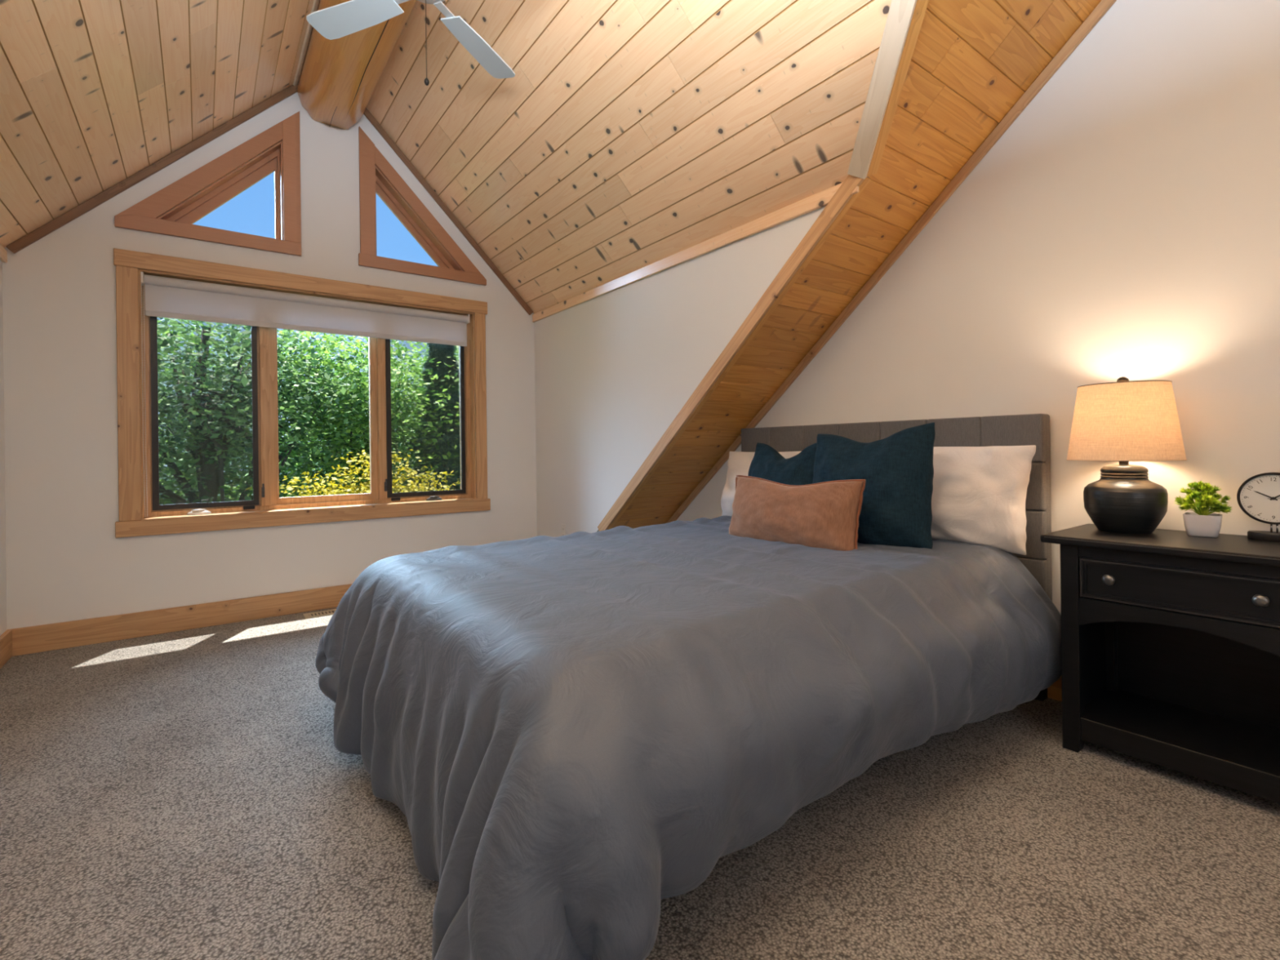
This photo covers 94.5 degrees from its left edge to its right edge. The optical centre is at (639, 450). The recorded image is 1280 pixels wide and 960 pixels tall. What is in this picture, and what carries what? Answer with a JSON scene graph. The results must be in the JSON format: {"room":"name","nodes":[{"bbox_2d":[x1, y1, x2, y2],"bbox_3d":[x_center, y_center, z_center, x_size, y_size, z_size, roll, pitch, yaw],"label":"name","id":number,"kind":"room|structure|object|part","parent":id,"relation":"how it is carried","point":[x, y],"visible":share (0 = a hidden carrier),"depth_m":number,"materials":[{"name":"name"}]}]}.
{"room":"attic bedroom","nodes":[
{"label":"attic bedroom","id":0,"kind":"room"},
{"bbox_2d":[0,260,6,635],"bbox_3d":[-2.370,0.003,1.837,0.025,2.154,3.045,-1,0,-37],"label":"wall","id":1,"kind":"structure","parent":0,"point":[2,503],"depth_m":2.95,"materials":[{"name":"white paint"}]},
{"bbox_2d":[0,630,12,668],"bbox_3d":[-2.892,0.969,2.597,0.022,0.135,0.943,-1,0,-37],"label":"baseboard","id":2,"kind":"structure","parent":1,"relation":"attached to","point":[6,638],"depth_m":2.89,"materials":[{"name":"brown wood"}]},
{"bbox_2d":[2,92,537,630],"bbox_3d":[-2.073,-0.761,3.923,3.154,3.774,0.140,-1,0,-37],"label":"wall","id":3,"kind":"structure","parent":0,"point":[65,562],"depth_m":3.35,"materials":[{"name":"white paint"}]},
{"bbox_2d":[7,583,351,656],"bbox_3d":[-2.003,0.958,3.858,2.954,0.135,0.022,-1,0,-37],"label":"baseboard","id":4,"kind":"structure","parent":3,"relation":"attached to","point":[55,636],"depth_m":3.35,"materials":[{"name":"brown wood"}]},
{"bbox_2d":[114,111,301,256],"bbox_3d":[-2.557,-1.686,3.551,0.891,0.921,0.154,-1,0,-37],"label":"window","id":5,"kind":"structure","parent":3,"relation":"attached to","point":[283,158],"depth_m":3.59,"materials":[{"name":"brown wood"}]},
{"bbox_3d":[-2.549,-1.618,3.618,0.594,0.604,0.055,-1,0,-37],"label":"frame","id":6,"kind":"part","parent":5,"relation":"part of","materials":[{"name":"brown wood"}]},
{"bbox_3d":[-2.540,-1.595,3.631,0.540,0.550,0.025,-1,0,-37],"label":"sash","id":7,"kind":"part","parent":5,"relation":"part of","materials":[{"name":"brown wood"}]},
{"bbox_2d":[113,248,490,537],"bbox_3d":[-2.052,-0.322,3.919,2.139,1.579,0.166,-1,0,-37],"label":"window","id":8,"kind":"structure","parent":3,"relation":"attached to","point":[266,508],"depth_m":3.71,"materials":[{"name":"brown wood"}]},
{"bbox_3d":[-2.595,0.355,3.480,0.069,0.019,0.021,-1,0,-41],"label":"folding lever","id":9,"kind":"part","parent":8,"relation":"part of","materials":[{"name":"silver metal"}]},
{"bbox_3d":[-2.600,0.368,3.490,0.116,0.022,0.050,-1,0,-37],"label":"crank handle","id":10,"kind":"part","parent":8,"relation":"part of","materials":[{"name":"silver metal"}]},
{"bbox_3d":[-2.596,-0.311,3.546,0.514,1.309,0.012,-1,0,-37],"label":"screen frame","id":11,"kind":"part","parent":8,"relation":"part of","materials":[{"name":"black metal"}]},
{"bbox_3d":[-2.612,-0.309,3.572,0.532,1.326,0.035,-1,0,-37],"label":"sash","id":12,"kind":"part","parent":8,"relation":"part of","materials":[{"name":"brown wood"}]},
{"bbox_3d":[-2.040,0.377,3.920,1.928,0.008,0.165,-1,0,-37],"label":"sill","id":13,"kind":"part","parent":8,"relation":"part of","materials":[{"name":"brown wood"}]},
{"bbox_3d":[-2.100,-0.315,3.952,0.638,1.326,0.035,-1,0,-37],"label":"sash","id":14,"kind":"part","parent":8,"relation":"part of","materials":[{"name":"brown wood"}]},
{"bbox_3d":[-1.555,-0.324,4.319,0.560,1.309,0.012,-1,0,-37],"label":"screen frame","id":15,"kind":"part","parent":8,"relation":"part of","materials":[{"name":"black metal"}]},
{"bbox_3d":[-1.570,-0.322,4.345,0.578,1.326,0.035,-1,0,-37],"label":"sash","id":16,"kind":"part","parent":8,"relation":"part of","materials":[{"name":"brown wood"}]},
{"bbox_3d":[-1.498,0.354,4.308,0.116,0.022,0.050,-1,0,-37],"label":"crank handle","id":17,"kind":"part","parent":8,"relation":"part of","materials":[{"name":"grey plastic"}]},
{"bbox_2d":[140,271,470,516],"bbox_3d":[-2.040,-0.322,3.891,1.890,1.372,0.074,-1,0,-37],"label":"roller blind","id":18,"kind":"object","parent":3,"relation":"attached to","point":[165,297],"visible":1,"depth_m":3.77,"materials":[{"name":"white fabric"}]},
{"bbox_3d":[-2.771,-0.296,3.308,0.018,1.338,0.008,-1,0,-37],"label":"bead chain","id":19,"kind":"part","parent":18,"relation":"part of","materials":[{"name":"white plastic"}]},
{"bbox_2d":[358,126,486,285],"bbox_3d":[-1.572,-1.708,4.283,0.890,0.932,0.154,-1,0,-37],"label":"window","id":20,"kind":"structure","parent":3,"relation":"attached to","point":[372,182],"depth_m":4.16,"materials":[{"name":"brown wood"}]},
{"bbox_3d":[-1.644,-1.608,4.296,0.552,0.566,0.025,-1,0,-37],"label":"sash","id":21,"kind":"part","parent":20,"relation":"part of","materials":[{"name":"brown wood"}]},
{"bbox_3d":[-1.628,-1.629,4.302,0.588,0.606,0.055,-1,0,-37],"label":"frame","id":22,"kind":"part","parent":20,"relation":"part of","materials":[{"name":"brown wood"}]},
{"bbox_2d":[0,0,1101,528],"bbox_3d":[-0.275,-1.353,0.431,5.299,3.814,7.619,-1,0,-37],"label":"ceiling","id":23,"kind":"structure","parent":0,"point":[94,94],"depth_m":2.73,"materials":[{"name":"brown wood"}]},
{"bbox_2d":[297,0,417,129],"bbox_3d":[-0.438,-2.301,1.732,0.388,0.388,5.349,-1,0,-37],"label":"ridge beam","id":24,"kind":"structure","parent":23,"relation":"attached to","point":[339,78],"depth_m":3.32,"materials":[{"name":"brown wood"}]},
{"bbox_2d":[306,0,515,85],"bbox_3d":[-0.851,-1.788,2.350,0.881,0.682,0.881,-1,0,-25],"label":"ceiling fan","id":25,"kind":"object","parent":24,"relation":"hanging from","point":[342,20],"visible":1,"depth_m":2.51,"materials":[{"name":"grey"}]},
{"bbox_3d":[-1.194,-1.815,2.474,0.428,0.006,0.132,-1,-8,20],"label":"fan blade","id":26,"kind":"part","parent":25,"relation":"part of","materials":[{"name":"white"}]},
{"bbox_3d":[-0.849,-1.647,2.350,0.002,0.345,0.003,-1,0,-37],"label":"pull chain","id":27,"kind":"part","parent":25,"relation":"part of","materials":[{"name":"brown metal"}]},
{"bbox_3d":[-0.847,-1.462,2.350,0.019,0.030,0.018,-1,0,-37],"label":"chain knob","id":28,"kind":"part","parent":25,"relation":"part of","materials":[{"name":"black metal"}]},
{"bbox_3d":[-0.728,-1.821,2.692,0.132,0.006,0.428,8,3,20],"label":"fan blade","id":29,"kind":"part","parent":25,"relation":"part of","materials":[{"name":"white"}]},
{"bbox_2d":[0,607,1279,959],"bbox_3d":[-0.247,1.063,0.435,5.500,0.120,7.810,-1,0,-37],"label":"floor","id":30,"kind":"structure","parent":0,"point":[188,794],"depth_m":1.49,"materials":[{"name":"carpet"}]},
{"bbox_2d":[302,608,336,618],"bbox_3d":[-1.939,1.022,3.738,0.320,0.006,0.110,-1,0,-37],"label":"floor vent","id":31,"kind":"object","parent":30,"relation":"in","point":[317,614],"visible":0.5,"depth_m":3.69,"materials":[{"name":"beige metal"}]},
{"bbox_2d":[741,413,1052,701],"bbox_3d":[0.261,0.436,2.305,2.213,1.122,1.587,-1,0,-37],"label":"bed","id":32,"kind":"object","parent":30,"relation":"on","point":[1028,429],"visible":0.12,"depth_m":2.40,"materials":[{"name":"grey fabric"}]},
{"bbox_2d":[315,515,1062,959],"bbox_3d":[0.150,0.663,2.151,2.295,0.624,1.866,-1,0,-37],"label":"duvet","id":33,"kind":"object","parent":32,"relation":"on","point":[571,734],"visible":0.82,"depth_m":1.32,"materials":[{"name":"fabric"}]},
{"bbox_2d":[720,451,800,516],"bbox_3d":[0.729,0.198,3.144,0.237,0.400,0.785,-1,0,-38],"label":"bed pillow","id":34,"kind":"object","parent":33,"relation":"on","point":[739,463],"visible":0.2,"depth_m":3.31,"materials":[{"name":"white fabric"}]},
{"bbox_2d":[747,442,817,484],"bbox_3d":[0.690,0.178,2.860,0.239,0.455,0.496,-1,0,-33],"label":"throw cushion","id":35,"kind":"object","parent":33,"relation":"on","point":[767,464],"visible":0.42,"depth_m":2.80,"materials":[{"name":"blue fabric"}]},
{"bbox_2d":[728,475,865,551],"bbox_3d":[0.616,0.263,2.456,0.178,0.301,0.658,-1,0,-39],"label":"lumbar cushion","id":36,"kind":"object","parent":33,"relation":"on","point":[824,514],"visible":0.9,"depth_m":2.34,"materials":[{"name":"orange fabric"}]},
{"bbox_2d":[812,422,935,549],"bbox_3d":[0.931,0.157,2.422,0.533,0.521,0.254,-1,0,44],"label":"throw cushion","id":37,"kind":"object","parent":33,"relation":"on","point":[897,469],"visible":0.77,"depth_m":2.28,"materials":[{"name":"blue fabric"}]},
{"bbox_2d":[930,444,1035,555],"bbox_3d":[1.207,0.179,2.495,0.245,0.416,0.780,-1,0,-32],"label":"bed pillow","id":38,"kind":"object","parent":33,"relation":"on","point":[979,496],"visible":0.54,"depth_m":2.26,"materials":[{"name":"white fabric"}]},
{"bbox_3d":[0.689,-0.036,3.473,0.044,0.189,0.226,-1,0,-37],"label":"padded panel","id":39,"kind":"part","parent":32,"relation":"part of","materials":[{"name":"grey fabric"}]},
{"bbox_3d":[0.824,-0.037,3.291,0.044,0.189,0.226,-1,0,-37],"label":"padded panel","id":40,"kind":"part","parent":32,"relation":"part of","materials":[{"name":"grey fabric"}]},
{"bbox_3d":[0.959,-0.039,3.109,0.044,0.189,0.226,-1,0,-37],"label":"padded panel","id":41,"kind":"part","parent":32,"relation":"part of","materials":[{"name":"grey fabric"}]},
{"bbox_3d":[1.094,-0.041,2.927,0.044,0.189,0.226,-1,0,-37],"label":"padded panel","id":42,"kind":"part","parent":32,"relation":"part of","materials":[{"name":"grey fabric"}]},
{"bbox_3d":[1.229,-0.043,2.745,0.044,0.189,0.226,-1,0,-37],"label":"padded panel","id":43,"kind":"part","parent":32,"relation":"part of","materials":[{"name":"grey fabric"}]},
{"bbox_3d":[1.364,-0.044,2.563,0.044,0.189,0.226,-1,0,-37],"label":"padded panel","id":44,"kind":"part","parent":32,"relation":"part of","materials":[{"name":"grey fabric"}]},
{"bbox_3d":[1.499,-0.046,2.381,0.044,0.189,0.226,-1,0,-37],"label":"padded panel","id":45,"kind":"part","parent":32,"relation":"part of","materials":[{"name":"grey fabric"}]},
{"bbox_3d":[1.123,0.275,2.945,0.062,0.822,1.587,-1,0,-37],"label":"headboard","id":46,"kind":"part","parent":32,"relation":"part of","materials":[{"name":"grey fabric"}]},
{"bbox_3d":[1.504,0.331,2.381,0.044,0.187,0.226,-1,0,-37],"label":"padded panel","id":47,"kind":"part","parent":32,"relation":"part of","materials":[{"name":"grey fabric"}]},
{"bbox_3d":[1.506,0.519,2.381,0.044,0.187,0.226,-1,0,-37],"label":"padded panel","id":48,"kind":"part","parent":32,"relation":"part of","materials":[{"name":"grey fabric"}]},
{"bbox_3d":[1.502,0.143,2.381,0.044,0.187,0.226,-1,0,-37],"label":"padded panel","id":49,"kind":"part","parent":32,"relation":"part of","materials":[{"name":"grey fabric"}]},
{"bbox_3d":[1.567,0.825,2.350,0.050,0.310,0.070,-1,0,-37],"label":"leg","id":50,"kind":"part","parent":32,"relation":"part of","materials":[{"name":"black"}]},
{"bbox_2d":[1040,523,1279,804],"bbox_3d":[1.719,0.627,1.828,0.454,0.702,0.685,-1,0,-37],"label":"nightstand","id":51,"kind":"object","parent":30,"relation":"on","point":[1171,638],"visible":1,"depth_m":1.85,"materials":[{"name":"black paint"}]},
{"bbox_3d":[1.422,0.644,1.945,0.045,0.676,0.050,-1,0,-37],"label":"post","id":52,"kind":"part","parent":51,"relation":"part of","materials":[{"name":"black paint"}]},
{"bbox_3d":[1.558,0.617,2.058,0.318,0.626,0.016,-1,0,-37],"label":"panel","id":53,"kind":"part","parent":51,"relation":"part of","materials":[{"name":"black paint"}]},
{"bbox_3d":[1.460,0.404,1.841,0.030,0.034,0.034,-1,0,-37],"label":"knob","id":54,"kind":"part","parent":51,"relation":"part of","materials":[{"name":"grey metal"}]},
{"bbox_3d":[1.706,0.640,2.156,0.045,0.676,0.050,-1,0,-37],"label":"post","id":55,"kind":"part","parent":51,"relation":"part of","materials":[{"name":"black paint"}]},
{"bbox_2d":[1066,376,1186,533],"bbox_3d":[1.655,0.013,2.024,0.319,0.528,0.319,-1,0,-37],"label":"table lamp","id":56,"kind":"object","parent":51,"relation":"on","point":[1123,420],"visible":1,"depth_m":1.93,"materials":[{"name":"black ceramic"}]},
{"bbox_3d":[1.653,-0.095,2.024,0.316,0.256,0.316,-1,0,-37],"label":"lamp shade","id":57,"kind":"part","parent":56,"relation":"part of","materials":[{"name":"fabric"}]},
{"bbox_3d":[1.575,0.323,1.724,0.026,0.038,0.493,-1,0,-37],"label":"rail","id":58,"kind":"part","parent":51,"relation":"part of","materials":[{"name":"black paint"}]},
{"bbox_3d":[1.567,0.408,1.717,0.013,0.128,0.489,-1,0,-37],"label":"drawer moulding","id":59,"kind":"part","parent":51,"relation":"part of","materials":[{"name":"black paint"}]},
{"bbox_3d":[1.576,0.519,1.723,0.022,0.091,0.493,-1,0,-37],"label":"arched rail","id":60,"kind":"part","parent":51,"relation":"part of","materials":[{"name":"black paint"}]},
{"bbox_3d":[1.580,0.899,1.722,0.024,0.072,0.493,-1,0,-37],"label":"rail","id":61,"kind":"part","parent":51,"relation":"part of","materials":[{"name":"black paint"}]},
{"bbox_2d":[1084,688,1279,773],"bbox_3d":[1.732,0.875,1.835,0.368,0.017,0.563,-1,0,-37],"label":"shelf","id":62,"kind":"object","parent":51,"relation":"attached to","point":[1249,742],"depth_m":1.86,"materials":[{"name":"black paint"}]},
{"bbox_3d":[1.686,0.407,1.806,0.292,0.104,0.465,-1,0,-37],"label":"drawer","id":63,"kind":"part","parent":51,"relation":"part of","materials":[{"name":"black paint"}]},
{"bbox_3d":[1.879,0.613,1.947,0.010,0.626,0.573,-1,0,-37],"label":"panel","id":64,"kind":"part","parent":51,"relation":"part of","materials":[{"name":"black paint"}]},
{"bbox_2d":[1174,480,1231,537],"bbox_3d":[1.810,0.186,1.904,0.136,0.178,0.138,-1,0,-43],"label":"potted plant","id":65,"kind":"object","parent":51,"relation":"on","point":[1204,523],"visible":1,"depth_m":1.88,"materials":[{"name":"green plant"}]},
{"bbox_3d":[1.810,0.240,1.903,0.089,0.069,0.089,-1,0,-43],"label":"pot","id":66,"kind":"part","parent":65,"relation":"part of","materials":[{"name":"grey ceramic"}]},
{"bbox_2d":[1236,471,1279,542],"bbox_3d":[1.918,0.170,1.790,0.072,0.206,0.157,-1,0,-37],"label":"desk clock","id":67,"kind":"object","parent":51,"relation":"on","point":[1258,496],"visible":1,"depth_m":1.80,"materials":[{"name":"black metal"}]},
{"bbox_3d":[1.915,0.235,1.795,0.005,0.034,0.005,-1,0,-37],"label":"post","id":68,"kind":"part","parent":67,"relation":"part of","materials":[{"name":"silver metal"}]},
{"bbox_3d":[1.922,0.235,1.785,0.005,0.034,0.005,-1,0,-37],"label":"post","id":69,"kind":"part","parent":67,"relation":"part of","materials":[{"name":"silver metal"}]},
{"bbox_3d":[1.656,0.401,1.577,0.030,0.034,0.034,-1,0,-37],"label":"knob","id":70,"kind":"part","parent":51,"relation":"part of","materials":[{"name":"grey metal"}]},
{"bbox_2d":[534,205,826,537],"bbox_3d":[0.038,-0.051,3.590,0.025,2.200,3.100,-1,0,-37],"label":"wall","id":71,"kind":"structure","parent":0,"point":[614,370],"depth_m":3.73,"materials":[{"name":"white paint"}]},
{"bbox_2d":[0,0,1116,523],"bbox_3d":[-0.171,-1.329,1.806,3.496,3.832,5.535,-1,0,-37],"label":"trim","id":72,"kind":"structure","parent":71,"relation":"attached to","point":[819,200],"depth_m":3.15,"materials":[{"name":"brown wood"}]},
{"bbox_3d":[-2.359,-0.989,1.842,0.018,0.062,2.865,-1,0,-37],"label":"moulding","id":73,"kind":"part","parent":72,"relation":"part of","materials":[{"name":"brown wood"}]},
{"bbox_3d":[-2.668,-1.682,3.392,0.018,1.874,0.040,-1,-45,53],"label":"moulding","id":74,"kind":"part","parent":72,"relation":"part of","materials":[{"name":"brown wood"}]},
{"bbox_3d":[-0.876,-2.334,1.987,4.420,0.030,0.012,-1,-45,53],"label":"moulding","id":75,"kind":"part","parent":72,"relation":"part of","materials":[{"name":"brown wood"}]},
{"bbox_3d":[-1.389,-1.721,4.342,0.018,1.809,0.040,-1,45,53],"label":"moulding","id":76,"kind":"part","parent":72,"relation":"part of","materials":[{"name":"brown wood"}]},
{"bbox_3d":[0.014,-1.065,3.570,0.018,0.062,2.920,-1,0,-37],"label":"moulding","id":77,"kind":"part","parent":72,"relation":"part of","materials":[{"name":"brown wood"}]},
{"bbox_3d":[1.513,-1.351,2.454,0.018,0.042,5.927,-1,-40,-37],"label":"moulding","id":78,"kind":"part","parent":72,"relation":"part of","materials":[{"name":"brown wood"}]},
{"bbox_2d":[560,524,566,536],"bbox_3d":[-0.568,0.607,4.391,0.008,0.116,0.072,-1,0,-37],"label":"wall outlet","id":79,"kind":"object","parent":71,"relation":"attached to","point":[563,526],"visible":0.77,"depth_m":4.38,"materials":[{"name":"white plastic"}]},
{"bbox_2d":[597,0,928,531],"bbox_3d":[-0.353,-0.998,1.601,3.036,3.138,3.774,-1,0,-37],"label":"trim","id":80,"kind":"structure","parent":71,"relation":"attached to","point":[904,22],"depth_m":2.47,"materials":[{"name":"brown wood"}]},
{"bbox_2d":[675,0,1279,615],"bbox_3d":[2.187,-1.159,1.649,0.100,4.361,6.825,-1,0,-37],"label":"wall","id":81,"kind":"structure","parent":0,"point":[1126,223],"depth_m":2.17,"materials":[{"name":"white paint"}]},
{"bbox_2d":[1047,675,1062,702],"bbox_3d":[2.158,0.905,1.620,0.022,0.135,6.645,-1,0,-37],"label":"baseboard","id":82,"kind":"structure","parent":81,"relation":"attached to","point":[1055,691],"depth_m":2.31,"materials":[{"name":"brown wood"}]},
{"label":"outside","id":83,"kind":"structure","parent":0,"visible":0},
{"bbox_3d":[-14.232,4.331,36.039,100.000,0.300,65.090,-1,0,-37],"label":"lawn","id":84,"kind":"structure","parent":83,"visible":0},
{"bbox_2d":[157,350,239,504],"bbox_3d":[-12.900,0.232,11.777,8.316,7.927,6.445,-1,0,-42],"label":"tree","id":85,"kind":"object","parent":84,"relation":"on","point":[183,452],"visible":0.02,"depth_m":13.26,"materials":[{"name":"green plant"}]},
{"bbox_2d":[157,319,336,504],"bbox_3d":[-11.527,0.132,14.819,8.650,8.084,6.449,-1,0,-22],"label":"tree","id":86,"kind":"object","parent":84,"relation":"on","point":[192,335],"visible":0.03,"depth_m":14.86,"materials":[{"name":"green plant"}]},
{"bbox_2d":[156,316,406,504],"bbox_3d":[-7.314,0.558,9.058,7.093,7.135,5.028,-1,0,-29],"label":"broadleaf tree","id":87,"kind":"object","parent":84,"relation":"on","point":[211,455],"visible":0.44,"depth_m":9.24,"materials":[{"name":"green plant"}]},
{"bbox_2d":[177,349,417,500],"bbox_3d":[-9.959,0.313,17.470,6.654,7.712,8.619,-1,0,38],"label":"tree","id":88,"kind":"object","parent":84,"relation":"on","point":[282,415],"visible":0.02,"depth_m":16.81,"materials":[{"name":"green plant"}]},
{"bbox_2d":[163,325,460,504],"bbox_3d":[-5.530,0.508,11.582,4.668,7.190,5.929,-1,0,42],"label":"maple tree","id":89,"kind":"object","parent":84,"relation":"on","point":[402,402],"visible":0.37,"depth_m":11.05,"materials":[{"name":"green plant"}]},
{"bbox_2d":[245,448,460,497],"bbox_3d":[-3.819,2.028,8.552,2.610,4.077,3.068,-1,0,21],"label":"shrub","id":90,"kind":"object","parent":84,"relation":"on","point":[366,485],"visible":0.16,"depth_m":8.52,"materials":[{"name":"yellow plant"}]},
{"bbox_2d":[297,342,458,493],"bbox_3d":[-7.545,0.141,19.132,7.988,7.999,6.408,-1,0,-18],"label":"tree","id":91,"kind":"object","parent":84,"relation":"on","point":[420,359],"visible":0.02,"depth_m":18.50,"materials":[{"name":"green plant"}]},
{"bbox_2d":[390,342,459,477],"bbox_3d":[-3.977,0.156,15.732,5.334,7.825,5.084,-1,0,-11],"label":"maple tree","id":92,"kind":"object","parent":84,"relation":"on","point":[420,346],"visible":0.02,"depth_m":14.89,"materials":[{"name":"green plant"}]},
{"bbox_2d":[398,342,460,491],"bbox_3d":[-4.039,0.327,12.113,2.665,7.448,2.782,-1,0,14],"label":"conifer tree","id":93,"kind":"object","parent":84,"relation":"on","point":[441,352],"visible":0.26,"depth_m":11.90,"materials":[{"name":"green plant"}]}
]}

